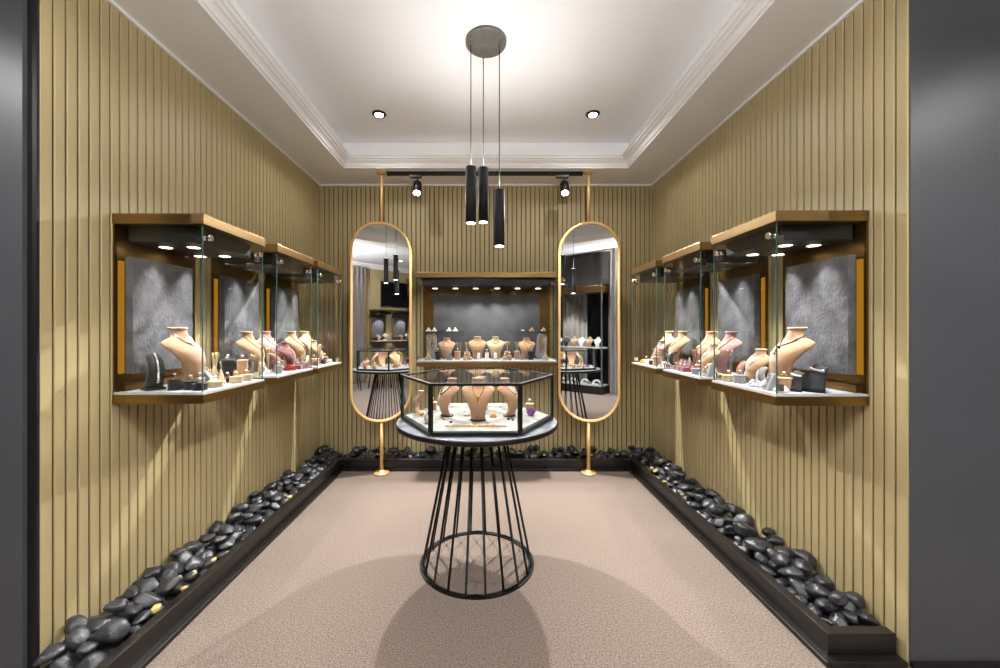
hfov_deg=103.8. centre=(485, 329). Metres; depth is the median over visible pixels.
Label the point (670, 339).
bust
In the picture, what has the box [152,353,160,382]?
bracelet
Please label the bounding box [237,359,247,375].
pot
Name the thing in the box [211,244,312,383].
display cabinet
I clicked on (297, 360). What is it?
box
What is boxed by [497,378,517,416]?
bust
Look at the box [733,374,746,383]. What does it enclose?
pot
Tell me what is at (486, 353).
pot
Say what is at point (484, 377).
bust
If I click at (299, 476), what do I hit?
stone
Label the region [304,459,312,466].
stone
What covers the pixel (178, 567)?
rock
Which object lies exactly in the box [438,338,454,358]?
bust
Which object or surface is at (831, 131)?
wall
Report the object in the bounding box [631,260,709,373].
display cabinet
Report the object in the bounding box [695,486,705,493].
stone
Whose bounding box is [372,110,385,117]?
recessed light
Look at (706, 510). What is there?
stone
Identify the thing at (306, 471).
stone
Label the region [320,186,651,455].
wall
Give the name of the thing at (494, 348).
bust
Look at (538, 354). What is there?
board
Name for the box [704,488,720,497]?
stone
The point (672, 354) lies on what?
stand
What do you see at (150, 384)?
stand
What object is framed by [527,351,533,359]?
cone
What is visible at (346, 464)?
trim
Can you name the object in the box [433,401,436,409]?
pot
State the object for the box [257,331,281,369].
bust
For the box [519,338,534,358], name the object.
bust
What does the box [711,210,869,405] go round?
display cabinet
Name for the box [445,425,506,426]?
bracelet
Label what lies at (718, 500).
stone
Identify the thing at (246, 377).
pot
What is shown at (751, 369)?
bust
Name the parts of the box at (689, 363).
lid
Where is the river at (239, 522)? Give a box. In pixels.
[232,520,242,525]
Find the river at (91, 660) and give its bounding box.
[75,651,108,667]
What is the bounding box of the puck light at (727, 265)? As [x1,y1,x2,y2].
[725,264,738,267]
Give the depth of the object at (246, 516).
2.43 m
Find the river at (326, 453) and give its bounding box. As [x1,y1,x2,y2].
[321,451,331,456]
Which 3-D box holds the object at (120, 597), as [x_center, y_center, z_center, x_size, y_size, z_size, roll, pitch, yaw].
[-1.588,1.198,1.725,0.063,0.050,0.069,0,0,39]
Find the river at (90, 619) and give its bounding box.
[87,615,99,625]
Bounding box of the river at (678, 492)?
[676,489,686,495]
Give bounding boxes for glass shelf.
[422,331,463,331]
[509,331,550,331]
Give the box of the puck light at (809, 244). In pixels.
[804,242,823,246]
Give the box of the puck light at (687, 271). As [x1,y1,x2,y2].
[686,270,697,272]
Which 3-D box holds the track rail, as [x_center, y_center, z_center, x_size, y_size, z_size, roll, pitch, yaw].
[-0.010,-1.414,3.548,1.766,0.032,0.036,0,0,0]
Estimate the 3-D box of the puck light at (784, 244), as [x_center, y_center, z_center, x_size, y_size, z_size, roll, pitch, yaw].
[1.373,-0.391,1.798,0.072,0.008,0.072,0,0,0]
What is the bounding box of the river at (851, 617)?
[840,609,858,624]
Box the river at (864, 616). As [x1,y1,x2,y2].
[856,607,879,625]
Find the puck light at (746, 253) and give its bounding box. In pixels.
[744,252,760,255]
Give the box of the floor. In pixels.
[145,471,910,667]
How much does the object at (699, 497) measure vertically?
0.058 m
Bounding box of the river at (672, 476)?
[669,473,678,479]
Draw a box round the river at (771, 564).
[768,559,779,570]
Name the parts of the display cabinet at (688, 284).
glass, frame, frame, plate, glass, stone panel, panel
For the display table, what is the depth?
2.02 m
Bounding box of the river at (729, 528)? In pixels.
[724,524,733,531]
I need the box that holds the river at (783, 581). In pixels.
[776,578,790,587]
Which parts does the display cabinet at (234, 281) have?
panel, stone panel, plate, hinge knob, frame, frame, glass, glass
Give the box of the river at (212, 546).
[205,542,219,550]
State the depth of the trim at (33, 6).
1.43 m
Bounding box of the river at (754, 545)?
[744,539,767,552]
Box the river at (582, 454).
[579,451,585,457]
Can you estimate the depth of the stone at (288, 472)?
3.13 m
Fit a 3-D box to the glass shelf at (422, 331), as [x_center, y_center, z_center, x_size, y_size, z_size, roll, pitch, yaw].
[-0.405,0.015,3.715,0.380,0.005,0.140,0,0,0]
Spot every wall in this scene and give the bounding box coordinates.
[0,0,26,667]
[40,0,319,667]
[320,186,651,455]
[652,0,908,664]
[909,0,999,665]
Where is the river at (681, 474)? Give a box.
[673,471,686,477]
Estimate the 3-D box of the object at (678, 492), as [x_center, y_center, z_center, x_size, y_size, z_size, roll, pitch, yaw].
[1.443,1.206,2.878,0.090,0.074,0.079,0,0,43]
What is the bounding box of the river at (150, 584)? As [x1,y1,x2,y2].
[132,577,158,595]
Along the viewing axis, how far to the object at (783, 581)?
1.88 m
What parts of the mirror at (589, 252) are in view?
frame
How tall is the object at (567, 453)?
0.068 m
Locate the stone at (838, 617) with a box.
[828,611,848,625]
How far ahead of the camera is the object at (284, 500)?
2.78 m
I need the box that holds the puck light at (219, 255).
[217,254,232,257]
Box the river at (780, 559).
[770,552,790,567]
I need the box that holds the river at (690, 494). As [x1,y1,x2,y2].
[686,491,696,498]
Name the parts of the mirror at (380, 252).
frame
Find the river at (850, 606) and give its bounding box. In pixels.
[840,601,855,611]
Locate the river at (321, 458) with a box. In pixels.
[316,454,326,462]
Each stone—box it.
[283,469,290,475]
[293,473,303,480]
[297,467,311,475]
[299,463,308,468]
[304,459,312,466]
[530,453,538,457]
[653,458,666,465]
[658,469,666,474]
[663,466,672,471]
[671,464,681,470]
[688,478,696,485]
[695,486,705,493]
[702,499,714,509]
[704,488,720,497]
[705,508,714,518]
[707,502,722,514]
[713,496,724,505]
[727,504,744,515]
[732,513,753,524]
[788,577,812,599]
[828,611,848,625]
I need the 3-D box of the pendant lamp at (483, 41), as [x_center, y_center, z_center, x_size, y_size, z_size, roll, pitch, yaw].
[0.000,-1.067,2.255,0.232,1.185,0.241,0,0,0]
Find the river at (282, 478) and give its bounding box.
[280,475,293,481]
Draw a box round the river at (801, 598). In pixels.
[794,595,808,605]
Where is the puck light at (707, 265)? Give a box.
[704,264,717,267]
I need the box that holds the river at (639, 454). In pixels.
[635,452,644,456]
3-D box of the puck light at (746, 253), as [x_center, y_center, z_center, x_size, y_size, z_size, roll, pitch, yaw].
[1.373,-0.391,2.018,0.072,0.008,0.072,0,0,0]
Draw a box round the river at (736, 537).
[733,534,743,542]
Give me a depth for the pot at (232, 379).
2.00 m
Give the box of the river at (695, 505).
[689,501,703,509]
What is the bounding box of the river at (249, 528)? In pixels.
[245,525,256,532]
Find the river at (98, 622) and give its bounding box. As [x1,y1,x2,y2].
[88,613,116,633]
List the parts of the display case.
post, post, glass, frame, frame, panel, post, post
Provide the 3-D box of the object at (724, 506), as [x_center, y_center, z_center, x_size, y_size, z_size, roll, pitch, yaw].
[1.585,1.163,2.568,0.078,0.056,0.081,0,0,41]
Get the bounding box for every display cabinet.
[112,213,264,403]
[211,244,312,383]
[265,261,341,373]
[416,272,556,366]
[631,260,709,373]
[662,242,767,385]
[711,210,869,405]
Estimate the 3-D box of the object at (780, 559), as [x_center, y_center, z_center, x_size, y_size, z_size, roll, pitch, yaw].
[1.474,1.151,1.956,0.078,0.074,0.119,0,0,19]
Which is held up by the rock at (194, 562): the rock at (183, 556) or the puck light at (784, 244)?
the rock at (183, 556)
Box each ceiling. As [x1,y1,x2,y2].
[113,0,858,183]
[235,0,736,142]
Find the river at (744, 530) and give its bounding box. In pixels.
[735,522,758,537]
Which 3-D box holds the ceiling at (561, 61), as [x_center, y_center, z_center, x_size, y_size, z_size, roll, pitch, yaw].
[0.000,-1.710,2.212,2.534,0.100,2.525,0,0,0]
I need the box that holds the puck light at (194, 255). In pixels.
[192,254,208,257]
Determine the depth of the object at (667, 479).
3.12 m
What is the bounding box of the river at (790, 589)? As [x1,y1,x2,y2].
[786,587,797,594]
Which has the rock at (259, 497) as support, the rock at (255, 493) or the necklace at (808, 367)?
the rock at (255, 493)
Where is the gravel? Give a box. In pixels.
[44,455,868,667]
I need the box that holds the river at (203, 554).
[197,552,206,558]
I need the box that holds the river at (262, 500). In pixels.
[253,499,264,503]
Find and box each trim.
[27,0,39,667]
[94,458,342,667]
[106,0,865,185]
[194,0,777,168]
[338,458,633,470]
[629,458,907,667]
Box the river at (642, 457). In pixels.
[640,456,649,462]
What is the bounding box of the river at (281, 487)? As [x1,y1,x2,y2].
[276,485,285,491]
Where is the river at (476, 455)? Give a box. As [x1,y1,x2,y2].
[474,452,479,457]
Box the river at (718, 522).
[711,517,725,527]
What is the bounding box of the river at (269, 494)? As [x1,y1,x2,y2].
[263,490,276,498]
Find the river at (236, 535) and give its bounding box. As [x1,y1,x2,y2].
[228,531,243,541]
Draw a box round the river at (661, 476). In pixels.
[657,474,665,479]
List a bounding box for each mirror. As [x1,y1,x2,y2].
[350,170,411,475]
[558,170,619,475]
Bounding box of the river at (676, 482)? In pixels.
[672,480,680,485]
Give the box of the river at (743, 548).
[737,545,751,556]
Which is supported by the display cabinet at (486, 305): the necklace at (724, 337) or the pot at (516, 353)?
the pot at (516, 353)
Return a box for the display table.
[396,410,557,599]
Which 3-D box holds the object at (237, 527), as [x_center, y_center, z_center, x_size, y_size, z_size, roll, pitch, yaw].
[-1.488,1.186,2.318,0.090,0.048,0.071,0,0,-41]
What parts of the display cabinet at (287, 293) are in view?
panel, stone panel, plate, frame, frame, glass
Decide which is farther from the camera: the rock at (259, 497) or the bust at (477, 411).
the rock at (259, 497)
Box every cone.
[221,359,234,376]
[435,351,440,359]
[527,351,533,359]
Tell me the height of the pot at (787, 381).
0.058 m
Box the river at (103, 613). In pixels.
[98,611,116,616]
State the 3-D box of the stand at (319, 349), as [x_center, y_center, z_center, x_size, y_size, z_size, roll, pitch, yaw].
[-1.299,0.195,3.065,0.039,0.155,0.040,0,0,30]
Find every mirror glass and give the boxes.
[353,224,408,419]
[561,224,617,419]
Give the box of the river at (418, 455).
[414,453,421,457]
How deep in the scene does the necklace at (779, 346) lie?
1.86 m
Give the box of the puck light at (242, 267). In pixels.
[239,266,251,268]
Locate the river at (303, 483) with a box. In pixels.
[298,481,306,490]
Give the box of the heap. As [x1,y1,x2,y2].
[314,444,654,457]
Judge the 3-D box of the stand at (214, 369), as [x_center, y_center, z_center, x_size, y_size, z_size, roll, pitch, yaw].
[-1.442,0.230,2.087,0.036,0.085,0.071,0,0,-1]
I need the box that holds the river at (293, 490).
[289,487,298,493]
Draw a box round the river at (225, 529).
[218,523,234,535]
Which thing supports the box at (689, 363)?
on the display cabinet at (742, 280)
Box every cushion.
[167,378,181,380]
[183,380,196,382]
[207,380,223,382]
[778,377,792,379]
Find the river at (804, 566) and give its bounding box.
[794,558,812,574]
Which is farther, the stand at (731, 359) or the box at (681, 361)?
the box at (681, 361)
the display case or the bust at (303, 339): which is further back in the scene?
the bust at (303, 339)
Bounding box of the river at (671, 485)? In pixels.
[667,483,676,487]
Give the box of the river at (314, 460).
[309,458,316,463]
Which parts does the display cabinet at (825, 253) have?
hinge knob, glass, hinge knob, plate, frame, frame, glass, stone panel, panel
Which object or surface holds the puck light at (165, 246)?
attached to the display cabinet at (154, 254)
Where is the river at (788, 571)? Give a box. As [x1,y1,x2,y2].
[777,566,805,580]
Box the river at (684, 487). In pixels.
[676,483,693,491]
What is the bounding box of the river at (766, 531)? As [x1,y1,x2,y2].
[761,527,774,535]
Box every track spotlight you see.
[409,175,421,195]
[556,175,569,195]
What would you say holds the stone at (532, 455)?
on the gravel
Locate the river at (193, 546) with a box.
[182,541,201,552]
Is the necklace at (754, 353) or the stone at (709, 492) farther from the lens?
the stone at (709, 492)
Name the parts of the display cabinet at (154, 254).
panel, stone panel, frame, frame, plate, glass, hinge knob, glass, hinge knob, glass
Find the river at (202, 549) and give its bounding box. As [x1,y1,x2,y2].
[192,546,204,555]
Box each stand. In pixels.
[140,353,165,390]
[203,367,216,382]
[211,365,218,375]
[212,352,217,367]
[219,369,225,383]
[257,362,267,371]
[265,348,269,369]
[268,353,279,368]
[308,347,312,366]
[318,345,322,364]
[542,352,548,359]
[657,348,662,366]
[668,351,677,366]
[693,349,696,365]
[702,363,713,376]
[728,349,733,374]
[737,361,746,374]
[756,367,768,381]
[762,373,775,390]
[790,370,803,391]
[802,363,827,392]
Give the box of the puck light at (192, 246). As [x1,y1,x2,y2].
[184,244,201,248]
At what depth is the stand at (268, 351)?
2.56 m
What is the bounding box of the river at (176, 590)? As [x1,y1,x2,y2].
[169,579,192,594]
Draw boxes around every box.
[263,370,270,374]
[293,364,302,369]
[295,358,305,368]
[672,359,683,369]
[676,360,687,370]
[679,361,692,371]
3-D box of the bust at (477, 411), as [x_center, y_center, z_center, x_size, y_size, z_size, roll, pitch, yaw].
[-0.042,0.367,2.078,0.173,0.219,0.112,0,0,0]
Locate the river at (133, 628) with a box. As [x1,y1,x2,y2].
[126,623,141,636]
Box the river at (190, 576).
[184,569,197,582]
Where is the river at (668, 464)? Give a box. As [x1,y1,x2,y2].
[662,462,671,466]
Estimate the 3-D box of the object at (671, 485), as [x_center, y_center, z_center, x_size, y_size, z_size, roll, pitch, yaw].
[1.432,1.199,3.011,0.070,0.044,0.066,0,0,42]
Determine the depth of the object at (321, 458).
3.49 m
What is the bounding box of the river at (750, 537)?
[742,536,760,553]
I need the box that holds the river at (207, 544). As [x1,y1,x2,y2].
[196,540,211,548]
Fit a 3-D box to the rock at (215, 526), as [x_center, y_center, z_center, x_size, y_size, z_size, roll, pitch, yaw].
[-1.589,1.161,2.313,0.069,0.060,0.090,0,0,-24]
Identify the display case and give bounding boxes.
[401,368,553,436]
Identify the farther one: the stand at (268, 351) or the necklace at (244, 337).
the stand at (268, 351)
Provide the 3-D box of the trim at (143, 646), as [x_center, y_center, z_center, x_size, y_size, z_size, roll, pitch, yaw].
[-1.350,1.248,2.524,0.080,0.105,2.278,0,0,0]
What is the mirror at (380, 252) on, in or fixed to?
on the floor
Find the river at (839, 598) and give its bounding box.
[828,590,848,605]
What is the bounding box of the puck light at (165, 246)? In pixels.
[156,244,175,248]
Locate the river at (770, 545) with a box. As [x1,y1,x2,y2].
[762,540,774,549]
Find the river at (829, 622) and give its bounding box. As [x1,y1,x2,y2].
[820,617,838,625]
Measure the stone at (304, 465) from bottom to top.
0.058 m
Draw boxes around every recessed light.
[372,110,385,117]
[586,110,599,117]
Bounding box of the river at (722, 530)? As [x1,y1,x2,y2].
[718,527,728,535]
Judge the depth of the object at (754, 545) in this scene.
2.07 m
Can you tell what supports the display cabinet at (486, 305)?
attached to the wall at (537, 218)
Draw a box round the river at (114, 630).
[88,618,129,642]
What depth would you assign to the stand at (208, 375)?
1.95 m
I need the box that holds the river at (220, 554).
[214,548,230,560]
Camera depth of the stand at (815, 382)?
1.72 m
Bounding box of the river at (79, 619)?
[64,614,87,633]
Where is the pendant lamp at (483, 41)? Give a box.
[466,25,505,246]
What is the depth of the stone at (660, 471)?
3.27 m
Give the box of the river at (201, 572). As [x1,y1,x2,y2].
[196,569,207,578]
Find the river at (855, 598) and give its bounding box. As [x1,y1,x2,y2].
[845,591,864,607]
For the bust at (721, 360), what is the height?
0.263 m
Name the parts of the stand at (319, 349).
arm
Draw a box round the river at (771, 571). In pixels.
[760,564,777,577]
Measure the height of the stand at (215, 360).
0.149 m
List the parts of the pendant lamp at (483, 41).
cord, lamp shade, lamp shade, cord, lamp shade, cord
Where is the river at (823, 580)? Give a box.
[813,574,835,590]
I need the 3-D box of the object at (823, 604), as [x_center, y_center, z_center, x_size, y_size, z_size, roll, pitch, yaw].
[1.481,1.205,1.708,0.104,0.069,0.078,0,0,-32]
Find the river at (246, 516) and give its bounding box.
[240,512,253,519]
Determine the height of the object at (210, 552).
0.058 m
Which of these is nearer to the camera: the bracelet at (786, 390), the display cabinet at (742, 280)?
the bracelet at (786, 390)
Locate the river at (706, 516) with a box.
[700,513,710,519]
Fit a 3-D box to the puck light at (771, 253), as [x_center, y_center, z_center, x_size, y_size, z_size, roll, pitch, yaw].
[1.503,-0.391,2.018,0.072,0.008,0.072,0,0,0]
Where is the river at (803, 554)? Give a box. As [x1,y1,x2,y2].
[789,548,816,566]
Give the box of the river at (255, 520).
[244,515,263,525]
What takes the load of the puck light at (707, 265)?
attached to the display cabinet at (742, 280)
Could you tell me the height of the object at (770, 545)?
0.063 m
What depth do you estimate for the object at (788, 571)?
1.86 m
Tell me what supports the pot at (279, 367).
on the display cabinet at (234, 281)
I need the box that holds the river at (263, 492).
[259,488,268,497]
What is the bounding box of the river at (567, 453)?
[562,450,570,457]
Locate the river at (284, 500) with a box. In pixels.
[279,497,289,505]
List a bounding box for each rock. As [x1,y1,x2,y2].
[103,598,128,612]
[117,605,142,620]
[133,591,164,609]
[134,603,166,620]
[142,565,163,578]
[154,574,182,596]
[163,561,184,574]
[169,547,185,558]
[178,551,192,564]
[184,555,204,571]
[210,520,223,533]
[231,502,249,513]
[248,495,261,503]
[249,491,260,497]
[263,482,275,490]
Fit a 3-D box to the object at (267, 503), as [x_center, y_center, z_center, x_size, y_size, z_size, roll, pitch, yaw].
[-1.494,1.185,2.655,0.074,0.046,0.060,0,0,-31]
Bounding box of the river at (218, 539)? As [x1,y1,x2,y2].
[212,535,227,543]
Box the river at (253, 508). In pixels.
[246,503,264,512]
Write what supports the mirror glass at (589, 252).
attached to the mirror at (589, 252)
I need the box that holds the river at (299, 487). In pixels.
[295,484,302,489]
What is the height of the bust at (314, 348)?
0.189 m
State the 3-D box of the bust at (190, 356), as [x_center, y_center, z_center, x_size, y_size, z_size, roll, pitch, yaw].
[-1.435,0.129,1.879,0.150,0.286,0.233,0,0,-7]
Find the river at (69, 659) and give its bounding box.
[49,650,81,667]
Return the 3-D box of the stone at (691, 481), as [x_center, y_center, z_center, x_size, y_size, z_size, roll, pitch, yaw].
[1.584,1.162,2.994,0.067,0.057,0.072,0,0,12]
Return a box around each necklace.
[173,334,194,345]
[244,337,263,355]
[427,335,434,352]
[472,386,483,403]
[538,335,545,352]
[717,337,734,349]
[749,353,764,363]
[773,335,804,354]
[789,372,801,376]
[807,366,824,372]
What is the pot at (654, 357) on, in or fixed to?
on the display cabinet at (688, 284)
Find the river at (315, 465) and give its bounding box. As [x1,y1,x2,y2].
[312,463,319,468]
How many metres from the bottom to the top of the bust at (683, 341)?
0.263 m
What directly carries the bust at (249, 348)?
on the display cabinet at (234, 281)
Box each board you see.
[426,334,436,358]
[535,334,546,358]
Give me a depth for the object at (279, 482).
2.99 m
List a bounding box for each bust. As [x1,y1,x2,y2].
[160,327,205,387]
[236,331,264,373]
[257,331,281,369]
[277,342,295,364]
[284,331,305,362]
[299,331,316,357]
[310,340,322,359]
[412,390,424,412]
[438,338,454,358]
[438,378,458,416]
[462,377,493,421]
[468,336,486,358]
[476,376,493,409]
[487,336,504,358]
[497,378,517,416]
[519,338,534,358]
[652,340,665,356]
[661,331,674,360]
[668,331,689,364]
[696,331,720,363]
[701,344,719,368]
[713,331,742,373]
[745,349,769,380]
[769,327,814,376]
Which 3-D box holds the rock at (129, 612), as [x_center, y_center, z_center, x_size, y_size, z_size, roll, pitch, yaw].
[-1.473,1.177,1.623,0.093,0.064,0.083,0,0,17]
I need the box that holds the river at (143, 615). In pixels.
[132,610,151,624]
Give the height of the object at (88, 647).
0.050 m
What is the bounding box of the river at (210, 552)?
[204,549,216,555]
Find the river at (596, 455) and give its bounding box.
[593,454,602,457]
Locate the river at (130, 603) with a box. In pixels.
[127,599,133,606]
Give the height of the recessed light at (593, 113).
0.012 m
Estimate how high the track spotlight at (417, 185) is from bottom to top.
0.191 m
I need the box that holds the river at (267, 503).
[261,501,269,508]
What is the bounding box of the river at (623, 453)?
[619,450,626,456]
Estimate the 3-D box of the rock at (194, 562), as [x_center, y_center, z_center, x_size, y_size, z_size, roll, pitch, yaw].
[-1.462,1.174,1.963,0.086,0.074,0.100,0,0,-31]
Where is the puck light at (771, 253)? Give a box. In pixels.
[769,252,786,255]
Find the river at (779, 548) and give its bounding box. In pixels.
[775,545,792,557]
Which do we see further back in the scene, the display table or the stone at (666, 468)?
the stone at (666, 468)
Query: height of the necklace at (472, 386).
0.099 m
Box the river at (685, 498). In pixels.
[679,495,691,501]
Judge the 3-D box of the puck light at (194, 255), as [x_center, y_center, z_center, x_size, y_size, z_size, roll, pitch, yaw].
[-1.503,-0.391,2.061,0.072,0.008,0.072,0,0,0]
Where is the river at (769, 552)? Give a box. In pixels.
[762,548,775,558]
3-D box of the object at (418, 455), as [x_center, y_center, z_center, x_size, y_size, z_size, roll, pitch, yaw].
[-0.646,1.200,3.722,0.081,0.058,0.070,0,0,-17]
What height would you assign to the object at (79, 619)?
0.048 m
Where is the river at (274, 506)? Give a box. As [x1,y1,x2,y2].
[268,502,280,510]
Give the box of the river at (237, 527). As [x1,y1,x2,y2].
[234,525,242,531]
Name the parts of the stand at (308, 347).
arm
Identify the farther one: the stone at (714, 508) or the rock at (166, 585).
the stone at (714, 508)
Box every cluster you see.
[424,411,427,422]
[527,407,535,415]
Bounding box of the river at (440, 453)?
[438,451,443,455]
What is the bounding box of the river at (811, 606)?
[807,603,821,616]
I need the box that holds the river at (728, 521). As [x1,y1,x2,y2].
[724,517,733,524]
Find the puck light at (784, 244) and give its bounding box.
[778,242,794,246]
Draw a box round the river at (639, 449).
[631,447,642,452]
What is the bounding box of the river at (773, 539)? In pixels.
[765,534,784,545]
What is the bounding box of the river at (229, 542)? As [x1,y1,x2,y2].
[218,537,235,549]
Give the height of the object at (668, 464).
0.049 m
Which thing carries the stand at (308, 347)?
on the display cabinet at (287, 293)
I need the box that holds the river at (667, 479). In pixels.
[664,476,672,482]
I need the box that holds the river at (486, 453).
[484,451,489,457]
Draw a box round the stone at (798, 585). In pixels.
[788,577,812,599]
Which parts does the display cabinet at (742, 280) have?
glass, glass, frame, frame, glass, plate, stone panel, panel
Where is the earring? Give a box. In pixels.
[762,374,769,387]
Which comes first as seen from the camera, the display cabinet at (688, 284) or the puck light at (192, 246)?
the puck light at (192, 246)
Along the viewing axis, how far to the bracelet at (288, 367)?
2.61 m
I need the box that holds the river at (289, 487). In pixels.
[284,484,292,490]
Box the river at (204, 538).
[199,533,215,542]
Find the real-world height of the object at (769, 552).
0.056 m
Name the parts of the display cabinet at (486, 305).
frame, stone panel, plate, frame, panel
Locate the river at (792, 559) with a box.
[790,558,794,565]
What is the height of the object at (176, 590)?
0.060 m
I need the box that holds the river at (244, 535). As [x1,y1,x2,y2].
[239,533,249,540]
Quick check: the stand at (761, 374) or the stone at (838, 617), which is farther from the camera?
the stand at (761, 374)
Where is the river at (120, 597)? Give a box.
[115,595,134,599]
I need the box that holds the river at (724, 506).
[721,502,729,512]
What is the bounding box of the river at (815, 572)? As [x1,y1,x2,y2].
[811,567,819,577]
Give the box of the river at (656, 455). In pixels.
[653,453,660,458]
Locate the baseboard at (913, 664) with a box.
[910,661,999,667]
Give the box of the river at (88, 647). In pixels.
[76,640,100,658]
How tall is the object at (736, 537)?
0.045 m
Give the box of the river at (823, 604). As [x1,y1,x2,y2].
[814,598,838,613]
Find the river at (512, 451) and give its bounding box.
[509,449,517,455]
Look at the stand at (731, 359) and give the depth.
2.30 m
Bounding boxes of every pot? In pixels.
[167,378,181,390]
[183,380,196,389]
[191,382,207,390]
[207,380,223,387]
[229,376,242,383]
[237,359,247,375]
[240,374,252,380]
[274,365,282,373]
[312,358,318,365]
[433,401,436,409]
[455,351,460,359]
[485,352,488,359]
[514,351,519,359]
[525,403,533,409]
[653,356,661,365]
[691,368,699,374]
[721,374,732,381]
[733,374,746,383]
[778,377,792,389]
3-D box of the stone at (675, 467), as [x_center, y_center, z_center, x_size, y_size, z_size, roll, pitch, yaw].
[1.582,1.152,3.267,0.080,0.057,0.089,0,0,-14]
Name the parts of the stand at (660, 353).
arm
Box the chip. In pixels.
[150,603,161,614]
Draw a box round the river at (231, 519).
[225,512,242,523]
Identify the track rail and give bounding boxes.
[387,171,582,175]
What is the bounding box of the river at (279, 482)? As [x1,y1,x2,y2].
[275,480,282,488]
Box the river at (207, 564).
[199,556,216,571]
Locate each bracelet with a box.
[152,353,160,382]
[284,364,296,370]
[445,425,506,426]
[464,410,470,415]
[747,379,760,386]
[773,386,789,392]
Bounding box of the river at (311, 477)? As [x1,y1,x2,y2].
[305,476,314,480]
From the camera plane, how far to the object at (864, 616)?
1.63 m
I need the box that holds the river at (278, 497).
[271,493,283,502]
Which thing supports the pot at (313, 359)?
on the display cabinet at (287, 293)
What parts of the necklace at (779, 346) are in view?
chain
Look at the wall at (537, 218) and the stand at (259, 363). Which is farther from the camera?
the wall at (537, 218)
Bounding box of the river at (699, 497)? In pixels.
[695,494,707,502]
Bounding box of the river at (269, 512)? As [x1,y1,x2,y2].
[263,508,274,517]
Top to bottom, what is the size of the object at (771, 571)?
0.052 m
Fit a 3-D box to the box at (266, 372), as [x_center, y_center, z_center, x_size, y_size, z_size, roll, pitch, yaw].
[-1.332,0.257,2.392,0.056,0.028,0.057,0,0,-42]

